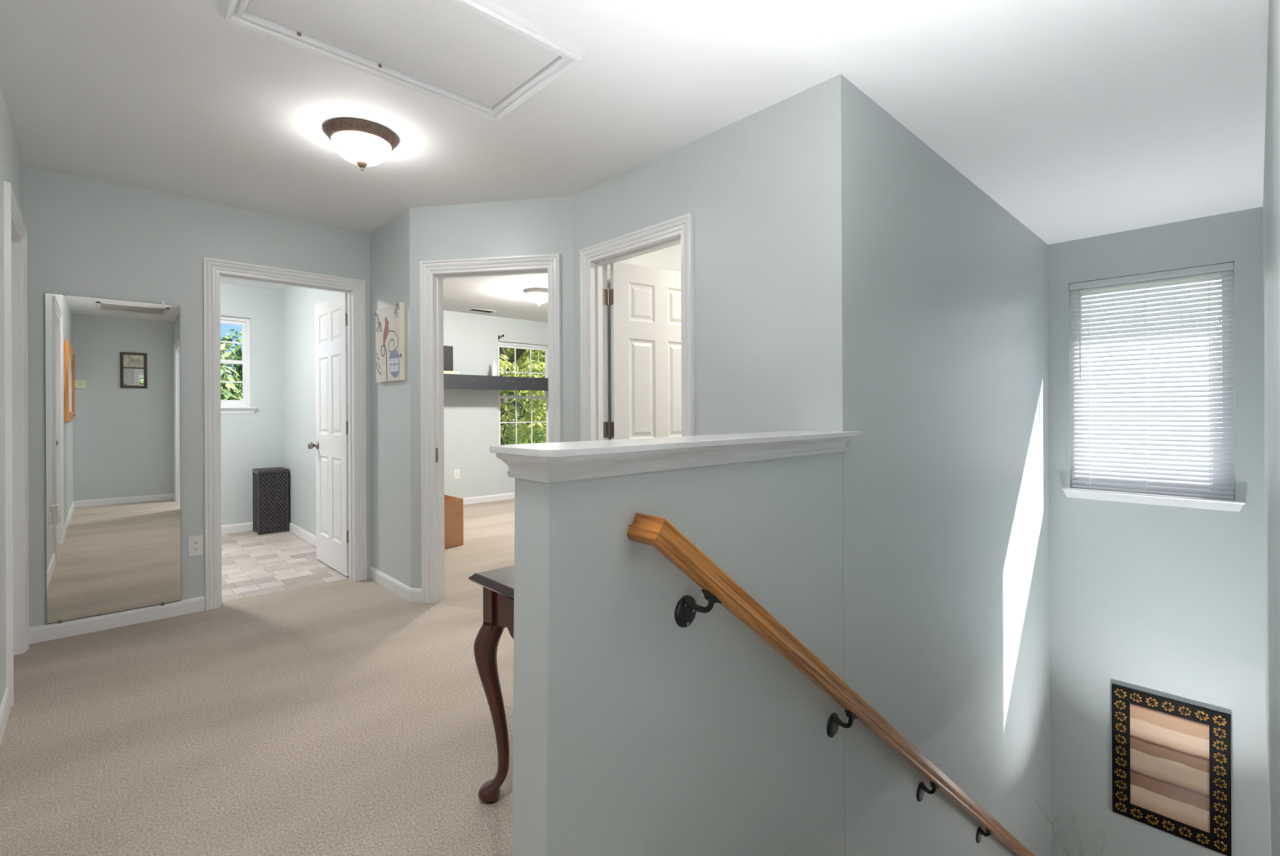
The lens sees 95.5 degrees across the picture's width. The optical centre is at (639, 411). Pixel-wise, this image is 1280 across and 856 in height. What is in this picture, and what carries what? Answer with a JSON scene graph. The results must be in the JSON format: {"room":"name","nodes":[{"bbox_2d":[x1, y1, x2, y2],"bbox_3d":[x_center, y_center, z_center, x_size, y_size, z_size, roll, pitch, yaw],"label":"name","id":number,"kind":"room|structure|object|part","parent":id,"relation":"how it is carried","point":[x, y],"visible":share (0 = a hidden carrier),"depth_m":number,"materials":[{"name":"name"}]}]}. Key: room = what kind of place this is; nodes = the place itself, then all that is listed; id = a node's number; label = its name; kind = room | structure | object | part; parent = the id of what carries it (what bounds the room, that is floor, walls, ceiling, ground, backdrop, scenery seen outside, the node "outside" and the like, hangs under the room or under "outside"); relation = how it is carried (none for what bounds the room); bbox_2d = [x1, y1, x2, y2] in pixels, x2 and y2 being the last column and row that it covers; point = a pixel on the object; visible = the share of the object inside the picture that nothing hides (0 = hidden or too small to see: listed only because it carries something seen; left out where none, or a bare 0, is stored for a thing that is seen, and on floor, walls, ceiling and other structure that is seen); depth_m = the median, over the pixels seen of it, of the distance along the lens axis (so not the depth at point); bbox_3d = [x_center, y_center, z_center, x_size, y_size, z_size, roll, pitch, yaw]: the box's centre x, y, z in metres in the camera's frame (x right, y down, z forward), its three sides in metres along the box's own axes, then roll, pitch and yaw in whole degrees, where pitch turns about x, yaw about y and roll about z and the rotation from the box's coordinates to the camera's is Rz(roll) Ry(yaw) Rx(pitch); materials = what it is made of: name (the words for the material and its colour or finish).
{"room":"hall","nodes":[
{"label":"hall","id":0,"kind":"room"},
{"bbox_2d":[0,85,22,706],"bbox_3d":[-1.151,-0.045,0.764,0.120,2.440,6.170,0,0,-43],"label":"wall","id":1,"kind":"structure","parent":0,"point":[11,163],"depth_m":2.28,"materials":[{"name":"grey paint"}]},
{"bbox_2d":[0,686,11,746],"bbox_3d":[-1.096,1.133,0.810,0.013,0.083,5.930,0,0,-43],"label":"baseboard","id":2,"kind":"structure","parent":1,"relation":"attached to","point":[6,705],"depth_m":2.19,"materials":[{"name":"white"}]},
{"bbox_2d":[4,181,29,706],"bbox_3d":[-2.872,0.133,2.556,0.208,2.103,0.806,0,0,-43],"label":"door","id":3,"kind":"structure","parent":1,"relation":"in","point":[15,294],"depth_m":2.83,"materials":[{"name":"white wood"}]},
{"bbox_2d":[22,165,371,626],"bbox_3d":[-2.565,-0.037,3.587,1.693,2.440,0.120,0,0,-43],"label":"wall","id":4,"kind":"structure","parent":0,"point":[86,237],"depth_m":3.34,"materials":[{"name":"grey paint"}]},
{"bbox_2d":[44,291,181,623],"bbox_3d":[-2.876,0.239,3.198,0.550,1.746,0.014,0,0,-43],"label":"wall mirror","id":5,"kind":"object","parent":4,"relation":"attached to","point":[113,366],"visible":1,"depth_m":3.18,"materials":[{"name":"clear mirror"}]},
{"bbox_2d":[29,595,204,644],"bbox_3d":[-2.857,1.143,3.216,0.724,0.083,0.013,0,0,-43],"label":"baseboard","id":6,"kind":"structure","parent":4,"relation":"attached to","point":[42,633],"depth_m":3.19,"materials":[{"name":"white wood"}]},
{"bbox_2d":[187,534,203,556],"bbox_3d":[-2.627,0.793,3.438,0.072,0.118,0.007,0,0,-43],"label":"wall outlet","id":7,"kind":"object","parent":4,"relation":"attached to","point":[195,543],"visible":1,"depth_m":3.44,"materials":[{"name":"white plastic"}]},
{"bbox_2d":[192,546,199,551],"bbox_3d":[-2.625,0.812,3.436,0.032,0.026,0.002,0,0,-43],"label":"socket","id":8,"kind":"object","parent":7,"relation":"attached to","point":[194,548],"depth_m":3.44,"materials":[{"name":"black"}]},
{"bbox_2d":[192,540,199,544],"bbox_3d":[-2.625,0.774,3.436,0.032,0.026,0.002,0,0,-43],"label":"socket","id":9,"kind":"object","parent":7,"relation":"attached to","point":[194,542],"depth_m":3.44,"materials":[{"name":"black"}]},
{"bbox_2d":[202,257,366,610],"bbox_3d":[-2.556,0.131,4.096,0.928,2.103,0.886,0,0,-43],"label":"door","id":10,"kind":"structure","parent":4,"relation":"in","point":[340,445],"depth_m":4.07,"materials":[{"name":"white wood"}]},
{"bbox_3d":[-2.546,0.268,4.631,0.179,0.066,0.066,0,0,-43],"label":"knob","id":11,"kind":"part","parent":10,"relation":"part of","materials":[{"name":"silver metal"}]},
{"bbox_2d":[0,497,515,855],"bbox_3d":[0.146,1.248,3.498,7.000,0.160,9.100,0,0,-43],"label":"floor","id":12,"kind":"structure","parent":0,"point":[343,717],"depth_m":2.19,"materials":[{"name":"beige carpet"}]},
{"bbox_2d":[252,466,288,534],"bbox_3d":[-3.672,0.878,5.784,0.264,0.621,0.268,0,0,-43],"label":"laundry hamper","id":13,"kind":"object","parent":12,"relation":"on","point":[270,485],"visible":1,"depth_m":5.69,"materials":[{"name":"black wicker"}]},
{"bbox_3d":[-3.674,0.584,5.784,0.263,0.033,0.267,0,0,-43],"label":"lid","id":14,"kind":"part","parent":13,"relation":"part of","materials":[{"name":"black wicker"}]},
{"bbox_2d":[444,494,463,547],"bbox_3d":[-1.834,0.973,5.117,0.422,0.409,0.350,0,0,-43],"label":"cardboard box","id":15,"kind":"object","parent":12,"relation":"on","point":[453,505],"visible":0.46,"depth_m":5.08,"materials":[{"name":"brown cardboard"}]},
{"bbox_2d":[467,564,514,803],"bbox_3d":[0.006,0.824,1.978,1.085,0.690,0.406,0,0,-43],"label":"console table","id":16,"kind":"object","parent":12,"relation":"on","point":[498,584],"visible":0.23,"depth_m":1.73,"materials":[{"name":"brown wood"}]},
{"bbox_2d":[282,208,411,587],"bbox_3d":[-2.518,-0.038,4.856,0.120,2.440,3.317,0,0,-43],"label":"wall","id":17,"kind":"structure","parent":0,"point":[389,244],"depth_m":4.03,"materials":[{"name":"grey paint"}]},
{"bbox_2d":[288,521,315,546],"bbox_3d":[-2.851,1.143,5.119,0.013,0.083,2.470,0,0,-43],"label":"baseboard","id":18,"kind":"structure","parent":17,"relation":"attached to","point":[309,537],"depth_m":5.43,"materials":[{"name":"white wood"}]},
{"bbox_2d":[374,302,404,382],"bbox_3d":[-1.638,-0.442,3.808,0.032,0.490,0.477,0,0,-43],"label":"canvas painting","id":19,"kind":"object","parent":17,"relation":"attached to","point":[390,319],"visible":1,"depth_m":3.76,"materials":[{"name":"beige"}]},
{"bbox_3d":[-1.673,-0.324,3.823,0.001,0.253,0.058,0,0,-43],"label":"painted post","id":20,"kind":"part","parent":19,"relation":"part of","materials":[{"name":"white paint"}]},
{"bbox_3d":[-1.564,-0.297,3.707,0.001,0.090,0.141,0,0,-43],"label":"lantern pane","id":21,"kind":"part","parent":19,"relation":"part of","materials":[{"name":"white paint"}]},
{"bbox_2d":[369,566,411,601],"bbox_3d":[-1.664,1.136,3.859,0.013,0.083,0.713,0,0,-43],"label":"baseboard","id":22,"kind":"structure","parent":17,"relation":"attached to","point":[402,589],"depth_m":3.83,"materials":[{"name":"white wood"}]},
{"bbox_2d":[220,283,547,524],"bbox_3d":[-3.052,-0.035,6.736,6.438,2.440,0.150,0,0,-43],"label":"wall","id":23,"kind":"structure","parent":0,"point":[471,415],"depth_m":7.22,"materials":[{"name":"grey paint"}]},
{"bbox_2d":[221,521,253,533],"bbox_3d":[-4.472,1.151,5.280,2.125,0.083,0.013,0,0,-43],"label":"baseboard","id":24,"kind":"structure","parent":23,"relation":"attached to","point":[236,527],"depth_m":5.74,"materials":[{"name":"white wood"}]},
{"bbox_2d":[220,315,257,413],"bbox_3d":[-4.151,-0.458,5.640,0.708,0.963,0.140,0,0,-43],"label":"window","id":25,"kind":"structure","parent":23,"relation":"in","point":[244,322],"depth_m":5.83,"materials":[{"name":"white wood"}]},
{"bbox_3d":[-4.189,-0.689,5.679,0.558,0.430,0.018,0,0,-43],"label":"sash","id":26,"kind":"part","parent":25,"relation":"part of","materials":[{"name":"white"}]},
{"bbox_3d":[-4.174,-0.294,5.666,0.558,0.430,0.018,0,0,-43],"label":"sash","id":27,"kind":"part","parent":25,"relation":"part of","materials":[{"name":"white wood"}]},
{"bbox_3d":[-4.132,-0.035,5.622,0.708,0.018,0.090,0,0,-43],"label":"sill","id":28,"kind":"part","parent":25,"relation":"part of","materials":[{"name":"white wood"}]},
{"bbox_2d":[453,468,459,478],"bbox_3d":[-2.306,0.784,7.326,0.074,0.118,0.007,0,0,-43],"label":"wall outlet","id":29,"kind":"object","parent":23,"relation":"attached to","point":[456,472],"visible":1,"depth_m":7.32,"materials":[{"name":"white plastic"}]},
{"bbox_2d":[462,492,515,504],"bbox_3d":[-2.168,1.139,7.451,3.940,0.083,0.013,0,0,-43],"label":"baseboard","id":30,"kind":"structure","parent":23,"relation":"attached to","point":[473,500],"depth_m":7.62,"materials":[{"name":"white wood"}]},
{"bbox_2d":[443,373,548,391],"bbox_3d":[-2.247,-0.361,7.157,3.350,0.173,0.343,0,0,-43],"label":"wall shelf","id":31,"kind":"object","parent":23,"relation":"attached to","point":[451,380],"visible":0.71,"depth_m":7.32,"materials":[{"name":"grey paint"}]},
{"bbox_2d":[443,370,459,373],"bbox_3d":[-2.816,-0.461,6.624,1.490,0.046,0.260,0,0,-43],"label":"board","id":32,"kind":"object","parent":31,"relation":"on","point":[444,371],"visible":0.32,"depth_m":6.96,"materials":[{"name":"beige"}]},
{"bbox_2d":[443,345,453,370],"bbox_3d":[-2.534,-0.638,6.921,0.570,0.304,0.196,0,0,-43],"label":"speaker box","id":33,"kind":"object","parent":32,"relation":"on","point":[447,350],"visible":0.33,"depth_m":7.00,"materials":[{"name":"black"}]},
{"bbox_2d":[491,359,497,375],"bbox_3d":[-1.881,-0.556,7.505,0.068,0.226,0.068,0,0,-43],"label":"lotion bottle","id":34,"kind":"object","parent":31,"relation":"on","point":[494,367],"visible":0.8,"depth_m":7.48,"materials":[{"name":"white plastic"}]},
{"bbox_2d":[495,341,548,459],"bbox_3d":[-1.589,-0.150,8.053,0.955,1.581,0.140,0,0,-43],"label":"window","id":35,"kind":"structure","parent":23,"relation":"in","point":[506,344],"depth_m":8.11,"materials":[{"name":"white wood"}]},
{"bbox_3d":[-1.620,-0.196,8.086,0.865,1.488,0.050,0,0,-43],"label":"frame","id":36,"kind":"part","parent":35,"relation":"part of","materials":[{"name":"white wood"}]},
{"bbox_3d":[-1.627,-0.542,8.092,0.795,0.727,0.018,0,0,-43],"label":"sash","id":37,"kind":"part","parent":35,"relation":"part of","materials":[{"name":"white wood"}]},
{"bbox_3d":[-1.611,0.149,8.079,0.795,0.727,0.018,0,0,-43],"label":"sash","id":38,"kind":"part","parent":35,"relation":"part of","materials":[{"name":"white wood"}]},
{"bbox_2d":[408,195,574,587],"bbox_3d":[-0.895,-0.046,3.575,1.054,2.440,0.120,0,0,10],"label":"wall","id":39,"kind":"structure","parent":0,"point":[534,226],"depth_m":3.52,"materials":[{"name":"grey paint"}]},
{"bbox_2d":[409,587,421,602],"bbox_3d":[-0.903,1.132,3.510,1.059,0.083,0.013,0,0,10],"label":"baseboard","id":40,"kind":"structure","parent":39,"relation":"attached to","point":[415,593],"depth_m":3.59,"materials":[{"name":"white wood"}]},
{"bbox_2d":[419,253,561,602],"bbox_3d":[-0.649,0.121,3.687,1.364,2.103,0.637,0,0,-24],"label":"door","id":41,"kind":"structure","parent":39,"relation":"in","point":[432,273],"depth_m":3.58,"materials":[{"name":"white wood"}]},
{"bbox_3d":[-1.263,0.271,3.613,0.002,0.090,0.025,0,0,10],"label":"strike plate","id":42,"kind":"part","parent":41,"relation":"part of","materials":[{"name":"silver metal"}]},
{"bbox_2d":[0,0,1268,322],"bbox_3d":[-0.014,-1.346,3.704,7.070,0.150,9.600,0,0,-43],"label":"ceiling","id":43,"kind":"structure","parent":0,"point":[1080,119],"depth_m":2.38,"materials":[{"name":"white paint"}]},
{"bbox_2d":[323,117,398,170],"bbox_3d":[-1.270,-1.182,2.656,0.310,0.165,0.310,0,0,-43],"label":"ceiling lamp","id":44,"kind":"object","parent":43,"relation":"attached to","point":[362,143],"visible":1,"depth_m":2.58,"materials":[{"name":"brown metal"}]},
{"bbox_3d":[-1.270,-1.182,2.656,0.245,0.097,0.245,0,0,-43],"label":"lamp shade","id":45,"kind":"part","parent":44,"relation":"part of","materials":[{"name":"white glass"}]},
{"bbox_2d":[217,0,586,121],"bbox_3d":[-0.760,-1.251,1.944,0.986,0.032,0.622,0,0,-43],"label":"attic hatch","id":46,"kind":"object","parent":43,"relation":"attached to","point":[481,58],"visible":1,"depth_m":1.98,"materials":[{"name":"white wood"}]},
{"bbox_2d":[466,307,496,312],"bbox_3d":[-1.974,-1.257,7.242,0.330,0.008,0.140,0,0,-43],"label":"ceiling vent","id":47,"kind":"object","parent":43,"relation":"in","point":[471,308],"visible":1,"depth_m":7.23,"materials":[{"name":"white metal"}]},
{"bbox_2d":[523,287,547,306],"bbox_3d":[-1.059,-1.185,6.102,0.330,0.160,0.330,0,0,-43],"label":"ceiling lamp","id":48,"kind":"object","parent":43,"relation":"attached to","point":[539,295],"visible":0.84,"depth_m":6.00,"materials":[{"name":"white glass"}]},
{"bbox_3d":[-1.059,-1.185,6.102,0.261,0.092,0.261,0,0,-43],"label":"lamp shade","id":49,"kind":"part","parent":48,"relation":"part of","materials":[{"name":"white glass"}]},
{"bbox_2d":[607,243,680,439],"bbox_3d":[0.949,-0.056,4.687,3.430,2.440,0.120,0,0,-43],"label":"wall","id":50,"kind":"structure","parent":0,"point":[668,258],"depth_m":3.78,"materials":[{"name":"grey paint"}]},
{"bbox_2d":[573,88,808,440],"bbox_3d":[0.185,-0.052,2.902,0.122,2.440,1.541,0,0,-43],"label":"wall","id":51,"kind":"structure","parent":0,"point":[743,183],"depth_m":2.54,"materials":[{"name":"grey paint"}]},
{"bbox_2d":[579,213,694,440],"bbox_3d":[0.251,0.116,3.321,0.828,2.103,0.857,0,0,-43],"label":"door","id":52,"kind":"structure","parent":51,"relation":"in","point":[652,374],"depth_m":3.38,"materials":[{"name":"white wood"}]},
{"bbox_2d":[511,74,1051,855],"bbox_3d":[1.429,1.316,2.925,4.670,5.190,0.165,0,0,-44],"label":"wall","id":53,"kind":"structure","parent":0,"point":[928,298],"depth_m":2.26,"materials":[{"name":"grey paint"}]},
{"bbox_2d":[496,436,850,482],"bbox_3d":[0.227,0.123,1.771,1.367,0.057,0.204,0,0,-43],"label":"trim","id":54,"kind":"structure","parent":53,"relation":"attached to","point":[546,469],"depth_m":1.47,"materials":[{"name":"white paint"}]},
{"bbox_2d":[489,430,861,457],"bbox_3d":[0.241,0.086,1.787,1.422,0.017,0.246,0,0,-43],"label":"ledge","id":55,"kind":"object","parent":53,"relation":"on","point":[558,449],"visible":1,"depth_m":1.50,"materials":[{"name":"white paint"}]},
{"bbox_2d":[674,589,721,626],"bbox_3d":[0.155,0.524,1.548,0.090,0.119,0.091,0,0,-43],"label":"bracket","id":56,"kind":"object","parent":53,"relation":"attached to","point":[686,607],"visible":1,"depth_m":1.55,"materials":[{"name":"black metal"}]},
{"bbox_3d":[0.161,0.511,1.554,0.092,0.048,0.025,0,0,31],"label":"arm","id":57,"kind":"part","parent":56,"relation":"part of","materials":[{"name":"black metal"}]},
{"bbox_2d":[626,512,1034,855],"bbox_3d":[1.470,1.790,2.781,4.031,3.091,0.108,0,0,-44],"label":"handrail","id":58,"kind":"object","parent":53,"relation":"attached to","point":[656,531],"visible":1,"depth_m":1.76,"materials":[{"name":"brown wood"}]},
{"bbox_2d":[826,709,857,737],"bbox_3d":[0.734,1.128,2.106,0.085,0.127,0.082,0,0,-43],"label":"bracket","id":59,"kind":"object","parent":53,"relation":"attached to","point":[833,722],"visible":1,"depth_m":2.11,"materials":[{"name":"black metal"}]},
{"bbox_3d":[0.737,1.115,2.108,0.082,0.056,0.025,0,0,40],"label":"arm","id":60,"kind":"part","parent":59,"relation":"part of","materials":[{"name":"black metal"}]},
{"bbox_2d":[916,781,939,801],"bbox_3d":[1.327,1.746,2.676,0.085,0.121,0.074,0,0,-43],"label":"bracket","id":61,"kind":"object","parent":53,"relation":"attached to","point":[922,788],"visible":1,"depth_m":2.68,"materials":[{"name":"black metal"}]},
{"bbox_3d":[1.329,1.733,2.679,0.074,0.050,0.025,0,0,39],"label":"arm","id":62,"kind":"part","parent":61,"relation":"part of","materials":[{"name":"black metal"}]},
{"bbox_2d":[976,826,992,843],"bbox_3d":[1.933,2.375,3.260,0.085,0.109,0.065,0,0,-43],"label":"bracket","id":63,"kind":"object","parent":53,"relation":"attached to","point":[980,832],"visible":0.99,"depth_m":3.26,"materials":[{"name":"black metal"}]},
{"bbox_3d":[1.935,2.362,3.263,0.065,0.038,0.025,0,0,38],"label":"arm","id":64,"kind":"part","parent":63,"relation":"part of","materials":[{"name":"black metal"}]},
{"bbox_2d":[1048,206,1270,855],"bbox_3d":[4.438,1.300,3.248,0.150,5.190,3.850,0,0,-43],"label":"wall","id":65,"kind":"structure","parent":0,"point":[1166,601],"depth_m":4.04,"materials":[{"name":"grey paint"}]},
{"bbox_2d":[1062,262,1244,511],"bbox_3d":[3.580,-0.163,4.110,0.175,1.619,0.960,0,0,-43],"label":"window","id":66,"kind":"structure","parent":65,"relation":"in","point":[1142,497],"depth_m":3.98,"materials":[{"name":"white wood"}]},
{"bbox_2d":[1069,262,1233,497],"bbox_3d":[3.561,-0.200,4.091,0.062,1.533,0.868,0,0,-43],"label":"window blind","id":67,"kind":"object","parent":66,"relation":"attached to","point":[1180,418],"visible":1,"depth_m":4.06,"materials":[{"name":"white plastic"}]},
{"bbox_3d":[3.348,-0.184,4.330,0.042,1.490,0.002,0,0,-43],"label":"ladder cord","id":68,"kind":"part","parent":67,"relation":"part of","materials":[{"name":"white fabric"}]},
{"bbox_3d":[3.567,-0.185,4.098,0.042,1.490,0.002,0,0,-43],"label":"ladder cord","id":69,"kind":"part","parent":67,"relation":"part of","materials":[{"name":"white fabric"}]},
{"bbox_3d":[3.571,0.559,4.098,0.032,0.014,0.858,0,0,-43],"label":"rail","id":70,"kind":"part","parent":67,"relation":"part of","materials":[{"name":"white plastic"}]},
{"bbox_3d":[3.787,-0.186,3.865,0.042,1.490,0.002,0,0,-43],"label":"ladder cord","id":71,"kind":"part","parent":67,"relation":"part of","materials":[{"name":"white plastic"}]},
{"bbox_3d":[3.801,-0.597,3.798,0.012,0.659,0.012,0,0,2],"label":"pull cord","id":72,"kind":"part","parent":67,"relation":"part of","materials":[{"name":"white fabric"}]},
{"bbox_3d":[3.618,-0.199,4.146,0.018,1.476,0.806,0,0,-43],"label":"sash","id":73,"kind":"part","parent":66,"relation":"part of","materials":[{"name":"white plastic"}]},
{"bbox_3d":[3.566,0.583,4.092,0.125,0.018,0.960,0,0,-43],"label":"sill","id":74,"kind":"part","parent":66,"relation":"part of","materials":[{"name":"white wood"}]},
{"bbox_2d":[1111,683,1231,855],"bbox_3d":[3.624,2.426,3.988,0.023,0.917,0.604,0,0,-43],"label":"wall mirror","id":75,"kind":"object","parent":65,"relation":"attached to","point":[1171,757],"visible":1,"depth_m":3.97,"materials":[{"name":"black paint"}]},
{"bbox_2d":[1262,0,1279,855],"bbox_3d":[2.297,0.167,2.026,4.632,2.900,0.140,0,0,-43],"label":"wall","id":76,"kind":"structure","parent":0,"point":[1271,195],"depth_m":1.68,"materials":[{"name":"grey paint"}]},
{"bbox_2d":[1264,666,1271,855],"bbox_3d":[2.304,1.624,2.027,4.632,0.015,0.142,0,0,-43],"label":"trim","id":77,"kind":"structure","parent":76,"relation":"attached to","point":[1264,666],"depth_m":2.60,"materials":[{"name":"white wood"}]},
{"bbox_3d":[2.978,4.003,1.747,5.300,0.200,3.927,0,0,-43],"label":"floor","id":78,"kind":"structure","parent":0,"visible":0},
{"bbox_3d":[1.980,2.630,2.563,4.377,2.557,1.095,0,0,-43],"label":"stairs","id":79,"kind":"structure","parent":78,"relation":"on","visible":0},
{"bbox_2d":[1035,799,1111,855],"bbox_3d":[3.001,3.119,4.032,0.600,1.014,0.392,0,0,12],"label":"branches","id":80,"kind":"object","parent":79,"relation":"on","point":[1036,799],"visible":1,"depth_m":4.04,"materials":[{"name":"grey plant"}]},
{"label":"outside","id":81,"kind":"structure","parent":0,"visible":0},
{"bbox_3d":[-3.091,4.485,14.241,65.000,0.200,65.000,0,0,-43],"label":"ground","id":82,"kind":"structure","parent":81,"visible":0},
{"bbox_2d":[220,328,242,399],"bbox_3d":[-10.250,1.169,13.809,5.308,6.529,5.081,0,0,-29],"label":"tree","id":83,"kind":"object","parent":82,"relation":"on","point":[228,391],"visible":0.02,"depth_m":13.31,"materials":[{"name":"green plant"}]},
{"bbox_2d":[499,353,533,444],"bbox_3d":[-5.955,-1.097,23.909,7.305,11.007,6.695,0,0,-43],"label":"tree","id":84,"kind":"object","parent":82,"relation":"on","point":[519,404],"visible":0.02,"depth_m":22.27,"materials":[{"name":"green plant"}]},
{"bbox_2d":[499,346,546,444],"bbox_3d":[-3.504,-0.154,14.062,5.092,9.099,5.095,0,0,-43],"label":"tree","id":85,"kind":"object","parent":82,"relation":"on","point":[508,432],"visible":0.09,"depth_m":12.72,"materials":[{"name":"green plant"}]}
]}

